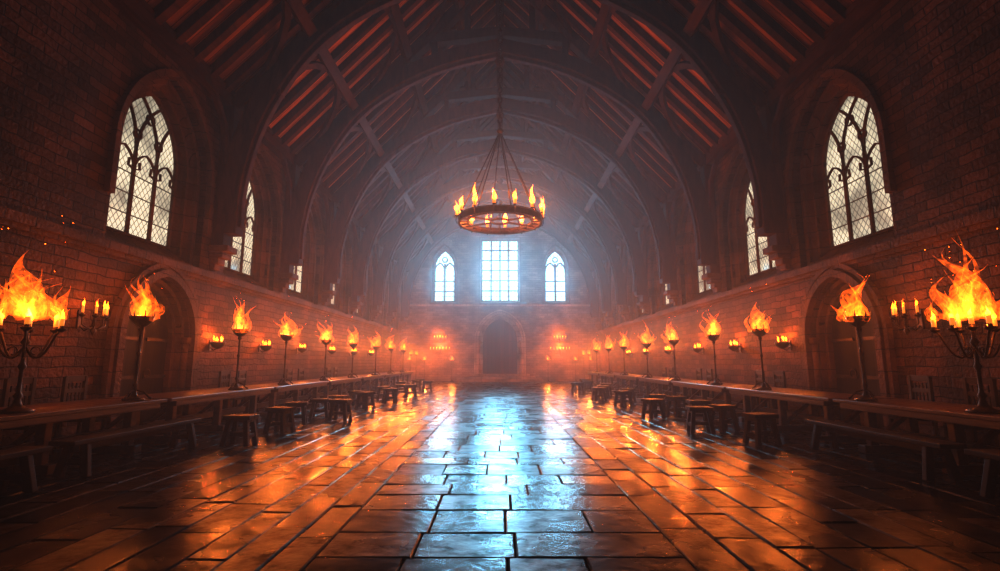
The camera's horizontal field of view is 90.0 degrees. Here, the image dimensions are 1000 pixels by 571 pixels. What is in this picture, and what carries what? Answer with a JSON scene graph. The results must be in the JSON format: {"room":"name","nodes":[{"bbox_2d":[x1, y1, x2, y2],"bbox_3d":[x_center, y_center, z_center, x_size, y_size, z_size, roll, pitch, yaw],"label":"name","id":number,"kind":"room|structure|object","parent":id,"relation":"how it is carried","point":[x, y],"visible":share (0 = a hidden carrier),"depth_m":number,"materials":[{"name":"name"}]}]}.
{"room":"historic interior","nodes":[
{"label":"historic interior","id":0,"kind":"room"},
{"bbox_2d":[0,0,400,435],"bbox_3d":[-7.625,-0.121,17.722,0.250,8.600,41.000,0,-9,0],"label":"wall","id":1,"kind":"structure","parent":0,"point":[67,66],"depth_m":9.02,"materials":[{"name":"brick"}]},
{"bbox_2d":[75,305,109,335],"bbox_3d":[-7.230,0.580,8.915,0.486,0.651,0.506,-8,-12,43],"label":"candelabrum","id":2,"kind":"object","parent":1,"relation":"attached to","point":[80,313],"visible":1,"depth_m":8.87,"materials":[{"name":"metal"}]},
{"bbox_2d":[97,263,201,428],"bbox_3d":[-7.630,1.264,10.934,0.540,3.608,2.860,0,-9,0],"label":"door","id":3,"kind":"structure","parent":1,"relation":"in","point":[169,360],"depth_m":11.30,"materials":[{"name":"wood"}]},
{"bbox_2d":[104,69,214,267],"bbox_3d":[-7.720,-2.817,11.306,0.660,4.350,3.340,0,-9,0],"label":"window","id":4,"kind":"structure","parent":1,"relation":"in","point":[153,176],"depth_m":11.66,"materials":[{"name":"stone"}]},
{"bbox_2d":[1,378,400,446],"bbox_3d":[-7.450,3.883,17.110,0.100,0.300,41.000,0,-9,0],"label":"baseboard","id":5,"kind":"structure","parent":1,"relation":"attached to","point":[67,430],"depth_m":8.67,"materials":[{"name":"wood"}]},
{"bbox_2d":[0,206,402,334],"bbox_3d":[-7.440,0.512,17.625,0.140,0.240,41.000,0,-9,0],"label":"trim","id":6,"kind":"structure","parent":1,"relation":"attached to","point":[11,218],"depth_m":10.14,"materials":[{"name":"stone"}]},
{"bbox_2d":[208,339,225,350],"bbox_3d":[-7.300,1.483,12.924,0.400,0.404,0.380,0,-9,0],"label":"wall sconce","id":7,"kind":"object","parent":1,"relation":"attached to","point":[217,345],"visible":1,"depth_m":12.85,"materials":[{"name":"metal"}]},
{"bbox_2d":[223,146,282,290],"bbox_3d":[-7.720,-2.197,15.359,0.660,4.350,3.340,0,-9,0],"label":"window","id":8,"kind":"structure","parent":1,"relation":"in","point":[251,264],"depth_m":16.31,"materials":[{"name":"stone"}]},
{"bbox_2d":[258,343,272,352],"bbox_3d":[-7.300,1.892,15.593,0.400,0.404,0.380,0,-9,0],"label":"wall sconce","id":9,"kind":"object","parent":1,"relation":"attached to","point":[264,347],"visible":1,"depth_m":15.52,"materials":[{"name":"metal"}]},
{"bbox_2d":[287,197,324,304],"bbox_3d":[-7.720,-1.577,19.412,0.660,4.350,3.340,0,-9,0],"label":"window","id":10,"kind":"structure","parent":1,"relation":"in","point":[303,288],"depth_m":20.53,"materials":[{"name":"stone"}]},
{"bbox_2d":[327,231,352,313],"bbox_3d":[-7.720,-0.957,23.465,0.660,4.350,3.340,0,-9,0],"label":"window","id":11,"kind":"structure","parent":1,"relation":"in","point":[338,303],"depth_m":24.66,"materials":[{"name":"stone"}]},
{"bbox_2d":[354,256,372,320],"bbox_3d":[-7.720,-0.337,27.517,0.660,4.350,3.340,0,-9,0],"label":"window","id":12,"kind":"structure","parent":1,"relation":"in","point":[362,312],"depth_m":28.74,"materials":[{"name":"stone"}]},
{"bbox_2d":[374,274,388,324],"bbox_3d":[-7.720,0.284,31.570,0.660,4.350,3.340,0,-9,0],"label":"window","id":13,"kind":"structure","parent":1,"relation":"in","point":[379,320],"depth_m":32.82,"materials":[{"name":"stone"}]},
{"bbox_2d":[389,287,400,328],"bbox_3d":[-7.720,0.904,35.623,0.660,4.350,3.340,0,-9,0],"label":"window","id":14,"kind":"structure","parent":1,"relation":"in","point":[393,324],"depth_m":36.82,"materials":[{"name":"stone"}]},
{"bbox_2d":[0,381,999,570],"bbox_3d":[0.000,4.051,17.084,15.400,0.060,41.400,0,-9,0],"label":"floor","id":15,"kind":"structure","parent":0,"point":[457,476],"depth_m":5.08,"materials":[{"name":"brown stone"}]},
{"bbox_2d":[0,446,51,493],"bbox_3d":[-5.250,1.857,4.369,0.435,0.470,2.600,0,-9,0],"label":"bench","id":16,"kind":"object","parent":15,"relation":"on","point":[22,455],"visible":1,"depth_m":5.39,"materials":[{"name":"brown wood"}]},
{"bbox_2d":[0,377,56,454],"bbox_3d":[-7.051,1.970,7.488,0.462,1.170,0.480,0,-9,0],"label":"chair","id":17,"kind":"object","parent":15,"relation":"on","point":[32,381],"visible":0.38,"depth_m":7.49,"materials":[{"name":"brown wood"}]},
{"bbox_2d":[54,375,107,448],"bbox_3d":[-7.051,2.122,8.477,0.462,1.170,0.480,0,-9,-1],"label":"chair","id":18,"kind":"object","parent":15,"relation":"on","point":[82,389],"visible":0.4,"depth_m":8.49,"materials":[{"name":"brown wood"}]},
{"bbox_2d":[0,399,166,474],"bbox_3d":[-6.150,1.989,6.372,1.192,0.795,3.900,0,-9,0],"label":"dining table","id":19,"kind":"object","parent":15,"relation":"on","point":[45,415],"visible":0.75,"depth_m":6.75,"materials":[{"name":"brown wood"}]},
{"bbox_2d":[0,316,66,413],"bbox_3d":[-5.908,0.289,6.186,1.118,2.505,0.834,2,-9,-10],"label":"candelabrum","id":20,"kind":"object","parent":19,"relation":"on","point":[16,407],"visible":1,"depth_m":6.09,"materials":[{"name":"metal"}]},
{"bbox_2d":[121,310,157,400],"bbox_3d":[-5.841,0.808,8.059,0.624,2.047,0.465,2,-9,-14],"label":"stand","id":21,"kind":"object","parent":19,"relation":"on","point":[140,321],"visible":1,"depth_m":7.99,"materials":[{"name":"metal"}]},
{"bbox_2d":[48,418,201,477],"bbox_3d":[-5.250,2.296,7.236,0.435,0.470,2.600,0,-9,0],"label":"bench","id":22,"kind":"object","parent":15,"relation":"on","point":[84,444],"visible":1,"depth_m":6.64,"materials":[{"name":"brown wood"}]},
{"bbox_2d":[102,387,273,442],"bbox_3d":[-6.150,2.594,10.326,1.192,0.795,3.900,0,-9,0],"label":"dining table","id":23,"kind":"object","parent":15,"relation":"on","point":[220,397],"visible":0.59,"depth_m":10.19,"materials":[{"name":"brown wood"}]},
{"bbox_2d":[228,325,249,389],"bbox_3d":[-5.826,1.108,11.143,0.563,2.386,0.445,0,-9,0],"label":"stand","id":24,"kind":"object","parent":23,"relation":"on","point":[239,332],"visible":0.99,"depth_m":11.05,"materials":[{"name":"metal"}]},
{"bbox_2d":[218,371,243,413],"bbox_3d":[-7.051,2.833,13.123,0.463,1.170,0.480,0,-9,2],"label":"chair","id":25,"kind":"object","parent":15,"relation":"on","point":[227,374],"visible":0.42,"depth_m":13.14,"materials":[{"name":"brown wood"}]},
{"bbox_2d":[220,414,259,446],"bbox_3d":[-4.450,2.479,8.574,0.473,0.507,0.393,0,-9,0],"label":"wooden stool","id":26,"kind":"object","parent":15,"relation":"on","point":[246,419],"visible":1,"depth_m":8.49,"materials":[{"name":"brown wood"}]},
{"bbox_2d":[234,370,259,413],"bbox_3d":[-7.051,2.969,14.012,0.462,1.170,0.480,0,-9,-2],"label":"chair","id":27,"kind":"object","parent":15,"relation":"on","point":[243,380],"visible":0.31,"depth_m":14.07,"materials":[{"name":"brown wood"}]},
{"bbox_2d":[263,406,295,433],"bbox_3d":[-4.400,2.697,10.007,0.473,0.509,0.393,-2,-9,15],"label":"wooden stool","id":28,"kind":"object","parent":15,"relation":"on","point":[281,411],"visible":1,"depth_m":9.92,"materials":[{"name":"brown wood"}]},
{"bbox_2d":[233,381,328,417],"bbox_3d":[-6.150,3.199,14.280,1.192,0.795,3.900,0,-9,0],"label":"dining table","id":29,"kind":"object","parent":15,"relation":"on","point":[296,385],"visible":0.66,"depth_m":13.81,"materials":[{"name":"brown wood"}]},
{"bbox_2d":[277,333,293,384],"bbox_3d":[-5.736,1.486,13.600,0.785,2.382,0.518,0,-9,0],"label":"stand","id":30,"kind":"object","parent":29,"relation":"on","point":[286,338],"visible":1,"depth_m":13.47,"materials":[{"name":"metal"}]},
{"bbox_2d":[284,369,303,403],"bbox_3d":[-7.051,3.453,17.175,0.462,1.170,0.480,0,-9,0],"label":"chair","id":31,"kind":"object","parent":15,"relation":"on","point":[288,371],"visible":0.41,"depth_m":17.24,"materials":[{"name":"brown wood"}]},
{"bbox_2d":[285,401,308,425],"bbox_3d":[-4.600,2.893,11.292,0.473,0.512,0.393,2,-9,-15],"label":"wooden stool","id":32,"kind":"object","parent":15,"relation":"on","point":[302,404],"visible":0.86,"depth_m":11.19,"materials":[{"name":"brown wood"}]},
{"bbox_2d":[297,368,312,396],"bbox_3d":[-7.051,3.604,18.164,0.462,1.170,0.480,0,-9,1],"label":"chair","id":33,"kind":"object","parent":15,"relation":"on","point":[300,376],"visible":0.42,"depth_m":18.17,"materials":[{"name":"brown wood"}]},
{"bbox_2d":[309,398,331,418],"bbox_3d":[-4.550,3.117,12.674,0.473,0.485,0.393,1,-9,-7],"label":"wooden stool","id":34,"kind":"object","parent":15,"relation":"on","point":[313,411],"visible":0.93,"depth_m":12.54,"materials":[{"name":"brown wood"}]},
{"bbox_2d":[297,377,362,404],"bbox_3d":[-6.150,3.804,18.234,1.192,0.795,3.900,0,-9,0],"label":"dining table","id":35,"kind":"object","parent":15,"relation":"on","point":[337,382],"visible":0.49,"depth_m":18.14,"materials":[{"name":"brown wood"}]},
{"bbox_2d":[319,337,332,380],"bbox_3d":[-5.888,2.080,16.733,0.608,2.156,0.647,4,-10,-24],"label":"stand","id":36,"kind":"object","parent":35,"relation":"on","point":[325,342],"visible":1,"depth_m":16.58,"materials":[{"name":"metal"}]},
{"bbox_2d":[348,342,358,377],"bbox_3d":[-5.788,2.438,19.795,0.584,2.375,0.605,4,-10,-24],"label":"stand","id":37,"kind":"object","parent":35,"relation":"on","point":[352,345],"visible":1,"depth_m":19.64,"materials":[{"name":"metal"}]},
{"bbox_2d":[328,395,349,411],"bbox_3d":[-4.500,3.315,13.959,0.473,0.484,0.393,-2,-9,11],"label":"wooden stool","id":38,"kind":"object","parent":15,"relation":"on","point":[330,396],"visible":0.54,"depth_m":13.85,"materials":[{"name":"brown wood"}]},
{"bbox_2d":[327,399,352,421],"bbox_3d":[-3.850,3.014,12.083,0.473,0.512,0.393,-1,-9,7],"label":"wooden stool","id":39,"kind":"object","parent":15,"relation":"on","point":[335,403],"visible":1,"depth_m":11.99,"materials":[{"name":"brown wood"}]},
{"bbox_2d":[348,390,365,406],"bbox_3d":[-4.600,3.627,16.036,0.473,0.494,0.393,-2,-9,14],"label":"wooden stool","id":40,"kind":"object","parent":15,"relation":"on","point":[353,392],"visible":0.52,"depth_m":16.01,"materials":[{"name":"brown wood"}]},
{"bbox_2d":[341,375,384,394],"bbox_3d":[-6.150,4.410,22.188,1.192,0.795,3.900,0,-9,0],"label":"dining table","id":41,"kind":"object","parent":15,"relation":"on","point":[367,378],"visible":0.56,"depth_m":22.14,"materials":[{"name":"brown wood"}]},
{"bbox_2d":[354,392,375,410],"bbox_3d":[-4.000,3.431,14.852,0.473,0.524,0.393,-5,-10,28],"label":"wooden stool","id":42,"kind":"object","parent":15,"relation":"on","point":[364,403],"visible":1,"depth_m":14.79,"materials":[{"name":"brown wood"}]},
{"bbox_2d":[363,373,400,390],"bbox_3d":[-6.150,5.014,26.142,1.192,0.795,3.900,0,-9,0],"label":"dining table","id":43,"kind":"object","parent":15,"relation":"on","point":[382,383],"visible":0.54,"depth_m":26.11,"materials":[{"name":"brown wood"}]},
{"bbox_2d":[381,388,397,403],"bbox_3d":[-3.800,3.803,17.223,0.473,0.506,0.393,5,-10,-28],"label":"wooden stool","id":44,"kind":"object","parent":15,"relation":"on","point":[385,390],"visible":1,"depth_m":17.17,"materials":[{"name":"brown wood"}]},
{"bbox_2d":[385,372,412,384],"bbox_3d":[-6.150,5.620,30.096,1.192,0.795,3.900,0,-9,0],"label":"dining table","id":45,"kind":"object","parent":15,"relation":"on","point":[402,374],"visible":0.45,"depth_m":30.03,"materials":[{"name":"brown wood"}]},
{"bbox_2d":[404,384,416,397],"bbox_3d":[-3.600,4.242,20.090,0.473,0.506,0.393,3,-9,-21],"label":"wooden stool","id":46,"kind":"object","parent":15,"relation":"on","point":[413,386],"visible":0.98,"depth_m":20.00,"materials":[{"name":"brown wood"}]},
{"bbox_2d":[457,374,542,381],"bbox_3d":[0.000,6.750,36.544,6.200,0.510,1.700,0,-9,0],"label":"stone steps","id":47,"kind":"structure","parent":15,"relation":"on","point":[473,377],"depth_m":36.19,"materials":[{"name":"grey stone"}]},
{"bbox_2d":[571,382,583,394],"bbox_3d":[3.400,4.527,21.968,0.473,0.511,0.393,4,-9,-23],"label":"wooden stool","id":48,"kind":"object","parent":15,"relation":"on","point":[575,384],"visible":0.99,"depth_m":21.91,"materials":[{"name":"brown wood"}]},
{"bbox_2d":[591,387,606,400],"bbox_3d":[3.600,3.962,18.210,0.473,0.490,0.393,1,-9,-10],"label":"wooden stool","id":49,"kind":"object","parent":15,"relation":"on","point":[594,389],"visible":1,"depth_m":18.17,"materials":[{"name":"brown wood"}]},
{"bbox_2d":[587,372,614,385],"bbox_3d":[6.150,5.620,30.096,1.192,0.795,3.900,0,-9,0],"label":"dining table","id":50,"kind":"object","parent":15,"relation":"on","point":[597,380],"visible":0.44,"depth_m":30.02,"materials":[{"name":"brown wood"}]},
{"bbox_2d":[596,385,609,398],"bbox_3d":[4.000,4.138,19.397,0.473,0.501,0.393,0,-9,0],"label":"wooden stool","id":51,"kind":"object","parent":15,"relation":"on","point":[607,387],"visible":0.62,"depth_m":19.26,"materials":[{"name":"brown wood"}]},
{"bbox_2d":[599,373,636,390],"bbox_3d":[6.150,5.014,26.142,1.192,0.795,3.900,0,-9,0],"label":"dining table","id":52,"kind":"object","parent":15,"relation":"on","point":[616,385],"visible":0.47,"depth_m":26.02,"materials":[{"name":"brown wood"}]},
{"bbox_2d":[614,390,632,407],"bbox_3d":[3.900,3.592,15.839,0.473,0.504,0.393,4,-10,-26],"label":"wooden stool","id":53,"kind":"object","parent":15,"relation":"on","point":[622,393],"visible":0.99,"depth_m":15.79,"materials":[{"name":"brown wood"}]},
{"bbox_2d":[619,388,635,402],"bbox_3d":[4.500,3.868,17.618,0.473,0.497,0.393,1,-9,-7],"label":"wooden stool","id":54,"kind":"object","parent":15,"relation":"on","point":[627,389],"visible":0.49,"depth_m":17.50,"materials":[{"name":"brown wood"}]},
{"bbox_2d":[615,375,658,395],"bbox_3d":[6.150,4.410,22.188,1.192,0.795,3.900,0,-9,0],"label":"dining table","id":55,"kind":"object","parent":15,"relation":"on","point":[640,390],"visible":0.52,"depth_m":22.06,"materials":[{"name":"brown wood"}]},
{"bbox_2d":[641,398,665,419],"bbox_3d":[3.850,3.101,12.576,0.473,0.487,0.393,3,-9,-21],"label":"wooden stool","id":56,"kind":"object","parent":15,"relation":"on","point":[652,402],"visible":1,"depth_m":12.50,"materials":[{"name":"brown wood"}]},
{"bbox_2d":[649,394,665,412],"bbox_3d":[4.500,3.356,14.257,0.473,0.493,0.393,-3,-9,21],"label":"wooden stool","id":57,"kind":"object","parent":15,"relation":"on","point":[662,396],"visible":0.65,"depth_m":14.15,"materials":[{"name":"brown wood"}]},
{"bbox_2d":[637,377,702,404],"bbox_3d":[6.150,3.804,18.234,1.192,0.795,3.900,0,-9,0],"label":"dining table","id":58,"kind":"object","parent":15,"relation":"on","point":[661,382],"visible":0.49,"depth_m":18.18,"materials":[{"name":"brown wood"}]},
{"bbox_2d":[641,342,652,377],"bbox_3d":[5.768,2.496,19.769,0.813,2.253,0.550,-6,-11,35],"label":"stand","id":59,"kind":"object","parent":58,"relation":"on","point":[646,345],"visible":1,"depth_m":19.64,"materials":[{"name":"metal"}]},
{"bbox_2d":[667,337,680,380],"bbox_3d":[5.718,2.099,16.688,0.552,2.105,0.526,-6,-10,33],"label":"stand","id":60,"kind":"object","parent":58,"relation":"on","point":[673,342],"visible":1,"depth_m":16.58,"materials":[{"name":"metal"}]},
{"bbox_2d":[665,395,688,417],"bbox_3d":[4.600,3.140,12.974,0.473,0.532,0.393,3,-9,-20],"label":"wooden stool","id":61,"kind":"object","parent":15,"relation":"on","point":[677,410],"visible":0.88,"depth_m":12.91,"materials":[{"name":"brown wood"}]},
{"bbox_2d":[687,368,702,396],"bbox_3d":[7.051,3.604,18.164,0.462,1.170,0.480,0,-9,1],"label":"chair","id":62,"kind":"object","parent":15,"relation":"on","point":[698,374],"visible":0.38,"depth_m":18.16,"materials":[{"name":"brown wood"}]},
{"bbox_2d":[685,400,710,421],"bbox_3d":[4.600,2.930,11.590,0.473,0.529,0.393,0,-9,3],"label":"wooden stool","id":63,"kind":"object","parent":15,"relation":"on","point":[690,402],"visible":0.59,"depth_m":11.54,"materials":[{"name":"brown wood"}]},
{"bbox_2d":[685,406,715,434],"bbox_3d":[4.000,2.691,10.008,0.473,0.522,0.393,-1,-9,6],"label":"wooden stool","id":64,"kind":"object","parent":15,"relation":"on","point":[692,410],"visible":1,"depth_m":9.89,"materials":[{"name":"brown wood"}]},
{"bbox_2d":[695,369,714,403],"bbox_3d":[7.051,3.468,17.274,0.462,1.170,0.480,0,-9,2],"label":"chair","id":65,"kind":"object","parent":15,"relation":"on","point":[708,371],"visible":0.37,"depth_m":17.27,"materials":[{"name":"brown wood"}]},
{"bbox_2d":[671,381,766,417],"bbox_3d":[6.150,3.199,14.280,1.192,0.795,3.900,0,-9,0],"label":"dining table","id":66,"kind":"object","parent":15,"relation":"on","point":[703,387],"visible":0.53,"depth_m":13.81,"materials":[{"name":"brown wood"}]},
{"bbox_2d":[706,333,722,384],"bbox_3d":[5.726,1.563,13.593,0.575,2.228,0.657,-3,-9,20],"label":"stand","id":67,"kind":"object","parent":66,"relation":"on","point":[713,338],"visible":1,"depth_m":13.47,"materials":[{"name":"metal"}]},
{"bbox_2d":[707,404,739,432],"bbox_3d":[4.600,2.732,10.305,0.473,0.531,0.393,3,-9,-20],"label":"wooden stool","id":68,"kind":"object","parent":15,"relation":"on","point":[723,422],"visible":0.78,"depth_m":10.21,"materials":[{"name":"brown wood"}]},
{"bbox_2d":[741,370,766,411],"bbox_3d":[7.051,2.954,13.913,0.462,1.170,0.480,0,-9,1],"label":"chair","id":69,"kind":"object","parent":15,"relation":"on","point":[757,378],"visible":0.23,"depth_m":14.04,"materials":[{"name":"brown wood"}]},
{"bbox_2d":[741,412,781,446],"bbox_3d":[4.500,2.476,8.625,0.473,0.529,0.393,2,-9,-12],"label":"wooden stool","id":70,"kind":"object","parent":15,"relation":"on","point":[759,418],"visible":1,"depth_m":8.53,"materials":[{"name":"brown wood"}]},
{"bbox_2d":[759,371,787,417],"bbox_3d":[7.051,2.802,12.925,0.462,1.170,0.480,0,-9,-2],"label":"chair","id":71,"kind":"object","parent":15,"relation":"on","point":[782,378],"visible":0.34,"depth_m":12.94,"materials":[{"name":"brown wood"}]},
{"bbox_2d":[726,387,897,442],"bbox_3d":[6.150,2.594,10.326,1.192,0.795,3.900,0,-9,0],"label":"dining table","id":72,"kind":"object","parent":15,"relation":"on","point":[778,396],"visible":0.68,"depth_m":10.19,"materials":[{"name":"brown wood"}]},
{"bbox_2d":[750,325,771,389],"bbox_3d":[5.834,1.126,11.138,0.557,2.349,0.539,6,-11,-34],"label":"stand","id":73,"kind":"object","parent":72,"relation":"on","point":[760,332],"visible":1,"depth_m":11.05,"materials":[{"name":"metal"}]},
{"bbox_2d":[805,419,966,481],"bbox_3d":[5.250,2.266,7.038,0.435,0.470,2.600,0,-9,0],"label":"bench","id":74,"kind":"object","parent":15,"relation":"on","point":[928,446],"visible":0.99,"depth_m":6.42,"materials":[{"name":"brown wood"}]},
{"bbox_2d":[888,375,938,436],"bbox_3d":[7.051,2.137,8.575,0.463,1.170,0.480,0,-9,2],"label":"chair","id":75,"kind":"object","parent":15,"relation":"on","point":[913,390],"visible":0.3,"depth_m":8.57,"materials":[{"name":"brown wood"}]},
{"bbox_2d":[833,399,999,474],"bbox_3d":[6.150,1.989,6.372,1.192,0.795,3.900,0,-9,0],"label":"dining table","id":76,"kind":"object","parent":15,"relation":"on","point":[909,411],"visible":0.73,"depth_m":6.73,"materials":[{"name":"brown wood"}]},
{"bbox_2d":[842,310,877,400],"bbox_3d":[5.772,0.804,8.106,0.570,2.069,0.496,6,-10,-32],"label":"stand","id":77,"kind":"object","parent":76,"relation":"on","point":[859,321],"visible":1,"depth_m":7.99,"materials":[{"name":"metal"}]},
{"bbox_2d":[929,315,999,413],"bbox_3d":[5.810,0.399,6.204,0.823,2.295,0.781,-8,-11,40],"label":"candelabrum","id":78,"kind":"object","parent":76,"relation":"on","point":[983,407],"visible":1,"depth_m":6.11,"materials":[{"name":"metal"}]},
{"bbox_2d":[943,377,999,460],"bbox_3d":[7.051,1.970,7.488,0.462,1.170,0.480,0,-9,-3],"label":"chair","id":79,"kind":"object","parent":15,"relation":"on","point":[966,381],"visible":0.36,"depth_m":7.43,"materials":[{"name":"brown wood"}]},
{"bbox_2d":[964,449,999,498],"bbox_3d":[5.250,1.827,4.172,0.435,0.470,2.600,0,-9,0],"label":"bench","id":80,"kind":"object","parent":15,"relation":"on","point":[990,479],"visible":1,"depth_m":5.20,"materials":[{"name":"brown wood"}]},
{"bbox_2d":[108,0,891,264],"bbox_3d":[0.000,-8.253,18.966,15.500,8.387,41.400,0,-9,0],"label":"ceiling","id":81,"kind":"structure","parent":0,"point":[230,42],"depth_m":16.54,"materials":[{"name":"brown wood"}]},
{"bbox_2d":[455,0,543,234],"bbox_3d":[0.005,-7.085,17.072,2.906,10.341,2.965,3,-9,-20],"label":"chandelier","id":82,"kind":"object","parent":81,"relation":"hanging from","point":[530,212],"visible":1,"depth_m":16.53,"materials":[{"name":"metal"}]},
{"bbox_2d":[202,0,797,270],"bbox_3d":[0.000,-6.655,13.967,15.000,12.662,3.029,0,-9,0],"label":"roof truss","id":83,"kind":"object","parent":81,"relation":"attached to","point":[241,137],"visible":0.98,"depth_m":13.48,"materials":[{"name":"brown wood"}]},
{"bbox_2d":[276,0,723,291],"bbox_3d":[0.000,-6.035,18.020,15.000,12.662,3.029,0,-9,0],"label":"roof truss","id":84,"kind":"object","parent":81,"relation":"attached to","point":[313,159],"visible":0.91,"depth_m":17.96,"materials":[{"name":"brown wood"}]},
{"bbox_2d":[320,62,679,305],"bbox_3d":[0.000,-5.415,22.073,15.000,12.662,3.029,0,-9,0],"label":"roof truss","id":85,"kind":"object","parent":81,"relation":"attached to","point":[348,197],"visible":0.83,"depth_m":22.02,"materials":[{"name":"brown wood"}]},
{"bbox_2d":[350,85,649,314],"bbox_3d":[0.000,-4.795,26.126,15.000,12.662,3.029,0,-9,0],"label":"roof truss","id":86,"kind":"object","parent":81,"relation":"attached to","point":[372,223],"visible":0.89,"depth_m":26.05,"materials":[{"name":"brown wood"}]},
{"bbox_2d":[371,122,628,320],"bbox_3d":[0.000,-4.174,30.179,15.000,12.662,3.029,0,-9,0],"label":"roof truss","id":87,"kind":"object","parent":81,"relation":"attached to","point":[442,189],"visible":0.86,"depth_m":30.09,"materials":[{"name":"brown wood"}]},
{"bbox_2d":[387,152,612,325],"bbox_3d":[0.000,-3.554,34.231,15.000,12.662,3.029,0,-9,0],"label":"roof truss","id":88,"kind":"object","parent":81,"relation":"attached to","point":[550,209],"visible":0.77,"depth_m":34.11,"materials":[{"name":"brown wood"}]},
{"bbox_2d":[399,180,600,329],"bbox_3d":[0.000,-2.934,38.284,15.000,12.662,3.029,0,-9,0],"label":"roof truss","id":89,"kind":"object","parent":81,"relation":"attached to","point":[413,267],"visible":0.73,"depth_m":37.95,"materials":[{"name":"brown wood"}]},
{"bbox_2d":[400,181,599,380],"bbox_3d":[0.000,-1.054,38.730,15.400,16.800,0.250,0,-9,0],"label":"wall","id":90,"kind":"structure","parent":0,"point":[458,324],"depth_m":38.01,"materials":[{"name":"brick"}]},
{"bbox_2d":[429,244,457,303],"bbox_3d":[-4.300,-0.866,38.767,2.200,4.720,0.620,0,-9,0],"label":"window","id":91,"kind":"structure","parent":90,"relation":"in","point":[444,273],"depth_m":38.92,"materials":[{"name":"glass"}]},
{"bbox_2d":[474,310,525,373],"bbox_3d":[0.000,4.259,37.993,3.860,4.843,0.680,0,-9,0],"label":"door","id":92,"kind":"structure","parent":90,"relation":"in","point":[499,344],"depth_m":38.10,"materials":[{"name":"wood"}]},
{"bbox_2d":[479,237,520,304],"bbox_3d":[0.000,-1.125,38.797,3.280,5.302,0.640,0,-9,0],"label":"window","id":93,"kind":"structure","parent":90,"relation":"in","point":[499,258],"depth_m":39.04,"materials":[{"name":"glass"}]},
{"bbox_2d":[410,304,589,305],"bbox_3d":[0.000,1.508,38.151,15.000,0.140,0.120,0,-9,0],"label":"trim","id":94,"kind":"structure","parent":90,"relation":"attached to","point":[410,304],"depth_m":38.09,"materials":[{"name":"stone"}]},
{"bbox_2d":[542,244,570,303],"bbox_3d":[4.300,-0.866,38.767,2.200,4.720,0.620,0,-9,0],"label":"window","id":95,"kind":"structure","parent":90,"relation":"in","point":[555,273],"depth_m":38.92,"materials":[{"name":"glass"}]},
{"bbox_2d":[599,0,999,433],"bbox_3d":[7.625,-0.121,17.722,0.250,8.600,41.000,0,-9,0],"label":"wall","id":96,"kind":"structure","parent":0,"point":[932,66],"depth_m":9.02,"materials":[{"name":"brick"}]},
{"bbox_2d":[599,287,610,328],"bbox_3d":[7.720,0.904,35.623,0.660,4.350,3.340,0,-9,0],"label":"window","id":97,"kind":"structure","parent":96,"relation":"in","point":[606,324],"depth_m":36.82,"materials":[{"name":"stone"}]},
{"bbox_2d":[611,274,625,324],"bbox_3d":[7.720,0.284,31.570,0.660,4.350,3.340,0,-9,0],"label":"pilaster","id":98,"kind":"structure","parent":96,"relation":"in","point":[618,319],"depth_m":32.84,"materials":[{"name":"stone"}]},
{"bbox_2d":[627,256,645,320],"bbox_3d":[7.720,-0.337,27.517,0.660,4.350,3.340,0,-9,0],"label":"window","id":99,"kind":"structure","parent":96,"relation":"in","point":[637,312],"depth_m":28.74,"materials":[{"name":"stone"}]},
{"bbox_2d":[647,231,672,313],"bbox_3d":[7.720,-0.957,23.465,0.660,4.350,3.340,0,-9,0],"label":"window","id":100,"kind":"structure","parent":96,"relation":"in","point":[661,303],"depth_m":24.65,"materials":[{"name":"stone"}]},
{"bbox_2d":[675,197,712,304],"bbox_3d":[7.720,-1.577,19.412,0.660,4.350,3.340,0,-9,0],"label":"window","id":101,"kind":"structure","parent":96,"relation":"in","point":[696,288],"depth_m":20.53,"materials":[{"name":"stone"}]},
{"bbox_2d":[727,343,741,352],"bbox_3d":[7.290,1.892,15.593,0.380,0.404,0.380,-8,-12,42],"label":"wall sconce","id":102,"kind":"object","parent":96,"relation":"attached to","point":[734,347],"visible":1,"depth_m":15.51,"materials":[{"name":"metal"}]},
{"bbox_2d":[717,146,776,290],"bbox_3d":[7.720,-2.197,15.359,0.660,4.350,3.340,0,-9,0],"label":"window","id":103,"kind":"structure","parent":96,"relation":"in","point":[748,264],"depth_m":16.32,"materials":[{"name":"stone"}]},
{"bbox_2d":[774,339,791,350],"bbox_3d":[7.290,1.483,12.924,0.380,0.404,0.380,-8,-12,42],"label":"wall sconce","id":104,"kind":"object","parent":96,"relation":"attached to","point":[782,345],"visible":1,"depth_m":12.84,"materials":[{"name":"metal"}]},
{"bbox_2d":[597,206,999,334],"bbox_3d":[7.440,0.512,17.625,0.140,0.240,41.000,0,-9,0],"label":"trim","id":105,"kind":"structure","parent":96,"relation":"attached to","point":[987,218],"depth_m":10.14,"materials":[{"name":"stone"}]},
{"bbox_2d":[599,377,998,446],"bbox_3d":[7.450,3.883,17.110,0.100,0.300,41.000,0,-9,0],"label":"baseboard","id":106,"kind":"structure","parent":96,"relation":"attached to","point":[923,429],"depth_m":8.80,"materials":[{"name":"wood"}]},
{"bbox_2d":[785,69,895,266],"bbox_3d":[7.720,-2.817,11.306,0.660,4.350,3.340,0,-9,0],"label":"window","id":107,"kind":"structure","parent":96,"relation":"in","point":[846,177],"depth_m":11.64,"materials":[{"name":"stone"}]},
{"bbox_2d":[798,263,900,429],"bbox_3d":[7.630,1.264,10.934,0.540,3.608,2.860,0,-9,0],"label":"door","id":108,"kind":"structure","parent":96,"relation":"in","point":[836,360],"depth_m":11.30,"materials":[{"name":"wood"}]},
{"bbox_2d":[890,305,924,335],"bbox_3d":[7.230,0.580,8.915,0.479,0.651,0.513,-8,-12,42],"label":"candelabrum","id":109,"kind":"object","parent":96,"relation":"attached to","point":[919,313],"visible":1,"depth_m":8.87,"materials":[{"name":"metal"}]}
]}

